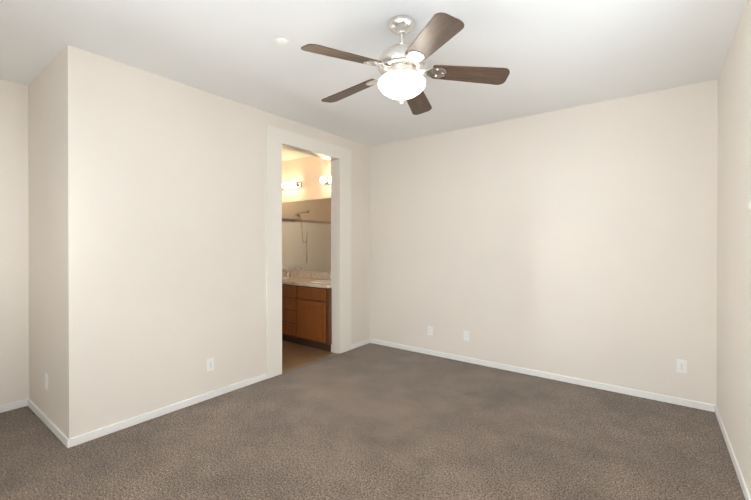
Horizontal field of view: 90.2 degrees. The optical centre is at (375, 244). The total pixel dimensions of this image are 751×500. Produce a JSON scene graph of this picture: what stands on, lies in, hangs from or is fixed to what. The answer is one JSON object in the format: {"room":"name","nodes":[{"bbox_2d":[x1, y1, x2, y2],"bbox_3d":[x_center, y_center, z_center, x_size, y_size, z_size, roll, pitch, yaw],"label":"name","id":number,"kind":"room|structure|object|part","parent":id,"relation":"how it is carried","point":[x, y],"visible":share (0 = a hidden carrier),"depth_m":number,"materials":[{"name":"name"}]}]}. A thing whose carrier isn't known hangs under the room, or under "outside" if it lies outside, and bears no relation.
{"room":"empty bedroom","nodes":[
{"label":"empty bedroom","id":0,"kind":"room"},
{"bbox_2d":[0,79,28,404],"bbox_3d":[-3.493,0.011,2.624,0.120,2.740,1.560,0,0,37],"label":"wall","id":1,"kind":"structure","parent":0,"point":[14,308],"depth_m":3.14,"materials":[{"name":"paint"}]},
{"bbox_2d":[0,400,23,412],"bbox_3d":[-3.396,1.351,2.650,0.012,0.060,1.410,0,0,37],"label":"baseboard","id":2,"kind":"structure","parent":1,"relation":"attached to","point":[18,404],"depth_m":3.12,"materials":[{"name":"paint"}]},
{"bbox_2d":[28,50,63,432],"bbox_3d":[-2.594,0.010,3.000,1.110,2.740,0.120,0,0,37],"label":"wall","id":3,"kind":"structure","parent":0,"point":[45,186],"depth_m":2.87,"materials":[{"name":"paint"}]},
{"bbox_2d":[24,398,64,443],"bbox_3d":[-2.537,1.350,2.880,1.050,0.060,0.012,0,0,37],"label":"baseboard","id":4,"kind":"structure","parent":3,"relation":"attached to","point":[27,402],"depth_m":2.86,"materials":[{"name":"paint"}]},
{"bbox_2d":[45,373,47,389],"bbox_3d":[-2.532,1.050,2.877,0.070,0.115,0.009,0,0,37],"label":"outlet","id":5,"kind":"object","parent":3,"relation":"attached to","point":[46,381],"visible":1,"depth_m":2.87,"materials":[{"name":"white plastic"}]},
{"bbox_2d":[63,45,369,438],"bbox_3d":[-1.095,0.006,3.976,0.120,2.740,3.480,0,0,37],"label":"wall","id":6,"kind":"structure","parent":0,"point":[164,239],"depth_m":3.02,"materials":[{"name":"paint"}]},
{"bbox_2d":[64,373,266,447],"bbox_3d":[-1.605,1.349,3.190,0.012,0.060,1.625,0,0,37],"label":"baseboard","id":7,"kind":"structure","parent":6,"relation":"attached to","point":[64,439],"depth_m":2.98,"materials":[{"name":"paint"}]},
{"bbox_2d":[207,357,213,371],"bbox_3d":[-1.482,1.073,3.358,0.006,0.115,0.070,0,0,37],"label":"outlet","id":8,"kind":"object","parent":6,"relation":"attached to","point":[212,363],"visible":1,"depth_m":3.36,"materials":[{"name":"white plastic"}]},
{"bbox_2d":[266,124,350,378],"bbox_3d":[-0.774,0.072,4.405,0.156,2.615,1.324,0,0,37],"label":"door frame","id":9,"kind":"structure","parent":6,"relation":"attached to","point":[276,138],"depth_m":4.28,"materials":[{"name":"paint"}]},
{"bbox_2d":[351,339,371,348],"bbox_3d":[-0.206,1.341,5.058,0.012,0.060,0.393,0,0,37],"label":"baseboard","id":10,"kind":"structure","parent":6,"relation":"attached to","point":[367,341],"depth_m":5.07,"materials":[{"name":"paint"}]},
{"bbox_2d":[282,156,330,272],"bbox_3d":[-1.148,-0.002,5.965,2.350,2.740,0.120,0,0,37],"label":"wall","id":11,"kind":"structure","parent":0,"point":[308,172],"depth_m":5.83,"materials":[{"name":"paint"}]},
{"bbox_2d":[282,181,300,190],"bbox_3d":[-1.415,-0.942,5.980,0.500,0.100,0.167,0,0,37],"label":"sconce","id":12,"kind":"object","parent":11,"relation":"attached to","point":[291,185],"visible":0.75,"depth_m":5.91,"materials":[{"name":"white glass"}]},
{"bbox_2d":[282,198,330,271],"bbox_3d":[-0.980,-0.144,5.759,1.806,1.095,0.006,0,0,37],"label":"vanity mirror","id":13,"kind":"object","parent":11,"relation":"attached to","point":[306,235],"visible":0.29,"depth_m":5.81,"materials":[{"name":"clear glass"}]},
{"bbox_2d":[282,271,330,278],"bbox_3d":[-0.989,0.458,5.756,1.838,0.100,0.022,0,0,37],"label":"backsplash","id":14,"kind":"structure","parent":11,"relation":"attached to","point":[305,274],"depth_m":5.74,"materials":[{"name":"beige tile"}]},
{"bbox_2d":[320,176,330,184],"bbox_3d":[-0.607,-0.940,5.375,0.500,0.100,0.167,0,0,37],"label":"sconce","id":15,"kind":"object","parent":11,"relation":"attached to","point":[325,181],"visible":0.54,"depth_m":5.42,"materials":[{"name":"white glass"}]},
{"bbox_2d":[282,340,336,372],"bbox_3d":[-1.876,1.405,4.798,2.350,0.054,2.630,0,0,37],"label":"floor","id":16,"kind":"structure","parent":0,"point":[294,355],"depth_m":4.66,"materials":[{"name":"brown tile"}]},
{"bbox_2d":[282,283,331,351],"bbox_3d":[-1.160,0.961,5.523,1.826,0.828,0.600,0,0,37],"label":"bathroom vanity","id":17,"kind":"object","parent":16,"relation":"on","point":[306,308],"depth_m":4.97,"materials":[{"name":"brown wood"}]},
{"bbox_3d":[-1.221,0.648,5.212,0.350,0.154,0.017,0,0,37],"label":"drawer","id":18,"kind":"part","parent":17,"relation":"part of","materials":[{"name":"brown wood"}]},
{"bbox_3d":[-1.221,0.821,5.213,0.350,0.154,0.017,0,0,37],"label":"drawer","id":19,"kind":"part","parent":17,"relation":"part of","materials":[{"name":"brown wood"}]},
{"bbox_3d":[-1.221,0.995,5.213,0.350,0.154,0.017,0,0,37],"label":"drawer","id":20,"kind":"part","parent":17,"relation":"part of","materials":[{"name":"brown wood"}]},
{"bbox_3d":[-1.221,1.169,5.214,0.350,0.154,0.017,0,0,37],"label":"drawer","id":21,"kind":"part","parent":17,"relation":"part of","materials":[{"name":"brown wood"}]},
{"bbox_2d":[282,275,331,286],"bbox_3d":[-1.164,0.528,5.522,1.838,0.038,0.608,0,0,37],"label":"countertop","id":22,"kind":"structure","parent":17,"relation":"on","point":[285,278],"depth_m":5.21,"materials":[{"name":"beige stone"}]},
{"bbox_2d":[282,267,293,276],"bbox_3d":[-1.433,0.426,5.928,0.244,0.164,0.173,0,0,37],"label":"faucet","id":23,"kind":"object","parent":22,"relation":"on","point":[287,273],"depth_m":6.00,"materials":[{"name":"silver metal"}]},
{"bbox_2d":[311,280,330,282],"bbox_3d":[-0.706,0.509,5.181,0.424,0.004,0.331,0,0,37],"label":"sink","id":24,"kind":"object","parent":22,"relation":"in","point":[314,281],"depth_m":5.19,"materials":[{"name":"ceramic"}]},
{"bbox_3d":[-0.858,0.994,4.927,0.365,0.345,0.006,0,0,37],"label":"door panel","id":25,"kind":"part","parent":17,"relation":"part of","materials":[{"name":"brown wood"}]},
{"bbox_3d":[-0.851,0.994,4.936,0.525,0.505,0.017,0,0,37],"label":"door","id":26,"kind":"part","parent":17,"relation":"part of","materials":[{"name":"brown wood"}]},
{"bbox_2d":[0,343,745,499],"bbox_3d":[-0.516,1.411,2.574,4.714,0.060,4.800,0,0,37],"label":"floor carpet","id":27,"kind":"object","parent":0,"point":[370,421],"visible":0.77,"depth_m":2.58,"materials":[{"name":"brown carpet"}]},
{"bbox_2d":[0,0,746,161],"bbox_3d":[-1.012,-1.420,2.934,6.194,0.120,5.040,0,0,37],"label":"ceiling","id":28,"kind":"structure","parent":0,"point":[552,55],"depth_m":2.59,"materials":[{"name":"paint"}]},
{"bbox_2d":[275,38,288,45],"bbox_3d":[-0.625,-1.351,2.504,0.096,0.014,0.096,0,0,37],"label":"smoke detector","id":29,"kind":"object","parent":28,"relation":"attached to","point":[281,42],"visible":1,"depth_m":2.49,"materials":[{"name":"white plastic"}]},
{"bbox_2d":[301,12,509,114],"bbox_3d":[0.123,-1.111,2.317,1.192,0.494,1.246,0,0,37],"label":"ceiling fan","id":30,"kind":"object","parent":28,"relation":"hanging from","point":[401,67],"visible":1,"depth_m":2.21,"materials":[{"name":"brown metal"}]},
{"label":"blade","id":31,"kind":"part","parent":30,"relation":"part of","materials":[{"name":"brown wood"}]},
{"label":"blade","id":32,"kind":"part","parent":30,"relation":"part of","materials":[{"name":"brown wood"}]},
{"bbox_3d":[0.160,-1.139,2.287,0.296,0.158,0.296,0,0,37],"label":"motor","id":33,"kind":"part","parent":30,"relation":"part of","materials":[{"name":"silver metal"}]},
{"bbox_3d":[0.160,-0.962,2.288,0.290,0.119,0.290,0,0,37],"label":"globe","id":34,"kind":"part","parent":30,"relation":"part of","materials":[{"name":"white glass"}]},
{"bbox_3d":[0.295,-1.040,2.679,0.152,0.006,0.460,-14,-9,18],"label":"blade","id":35,"kind":"part","parent":30,"relation":"part of","materials":[{"name":"brown wood"}]},
{"bbox_3d":[0.282,-1.036,1.892,0.152,0.006,0.460,14,1,-18],"label":"blade","id":36,"kind":"part","parent":30,"relation":"part of","materials":[{"name":"brown wood"}]},
{"bbox_3d":[0.574,-1.038,2.281,0.460,0.006,0.152,5,-13,1],"label":"blade","id":37,"kind":"part","parent":30,"relation":"part of","materials":[{"name":"brown wood"}]},
{"bbox_2d":[370,79,717,404],"bbox_3d":[1.451,0.005,4.169,3.724,2.740,0.120,0,0,37],"label":"wall","id":38,"kind":"structure","parent":0,"point":[579,242],"depth_m":3.75,"materials":[{"name":"paint"}]},
{"bbox_2d":[428,326,432,335],"bbox_3d":[0.680,1.073,4.670,0.070,0.115,0.009,0,0,37],"label":"electrical outlet","id":39,"kind":"object","parent":38,"relation":"attached to","point":[430,330],"visible":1,"depth_m":4.66,"materials":[{"name":"white plastic"}]},
{"bbox_2d":[464,331,468,340],"bbox_3d":[1.062,1.069,4.382,0.070,0.115,0.012,0,0,37],"label":"electrical outlet","id":40,"kind":"object","parent":38,"relation":"attached to","point":[466,335],"visible":1,"depth_m":4.38,"materials":[{"name":"white plastic"}]},
{"bbox_2d":[372,339,711,411],"bbox_3d":[1.350,1.345,4.168,3.570,0.060,0.012,0,0,37],"label":"baseboard","id":41,"kind":"structure","parent":38,"relation":"attached to","point":[664,398],"depth_m":3.76,"materials":[{"name":"paint"}]},
{"bbox_2d":[676,359,686,373],"bbox_3d":[2.627,1.044,3.212,0.070,0.115,0.009,0,0,37],"label":"electrical outlet","id":42,"kind":"object","parent":38,"relation":"attached to","point":[681,366],"visible":1,"depth_m":3.21,"materials":[{"name":"white plastic"}]},
{"bbox_2d":[717,0,750,495],"bbox_3d":[1.383,0.017,1.072,0.120,2.740,4.920,0,0,37],"label":"wall","id":43,"kind":"structure","parent":0,"point":[734,262],"depth_m":2.36,"materials":[{"name":"paint"}]},
{"bbox_2d":[712,404,750,499],"bbox_3d":[1.366,1.357,1.165,0.012,0.060,4.800,0,0,37],"label":"baseboard","id":44,"kind":"structure","parent":43,"relation":"attached to","point":[745,490],"depth_m":2.37,"materials":[{"name":"paint"}]}
]}

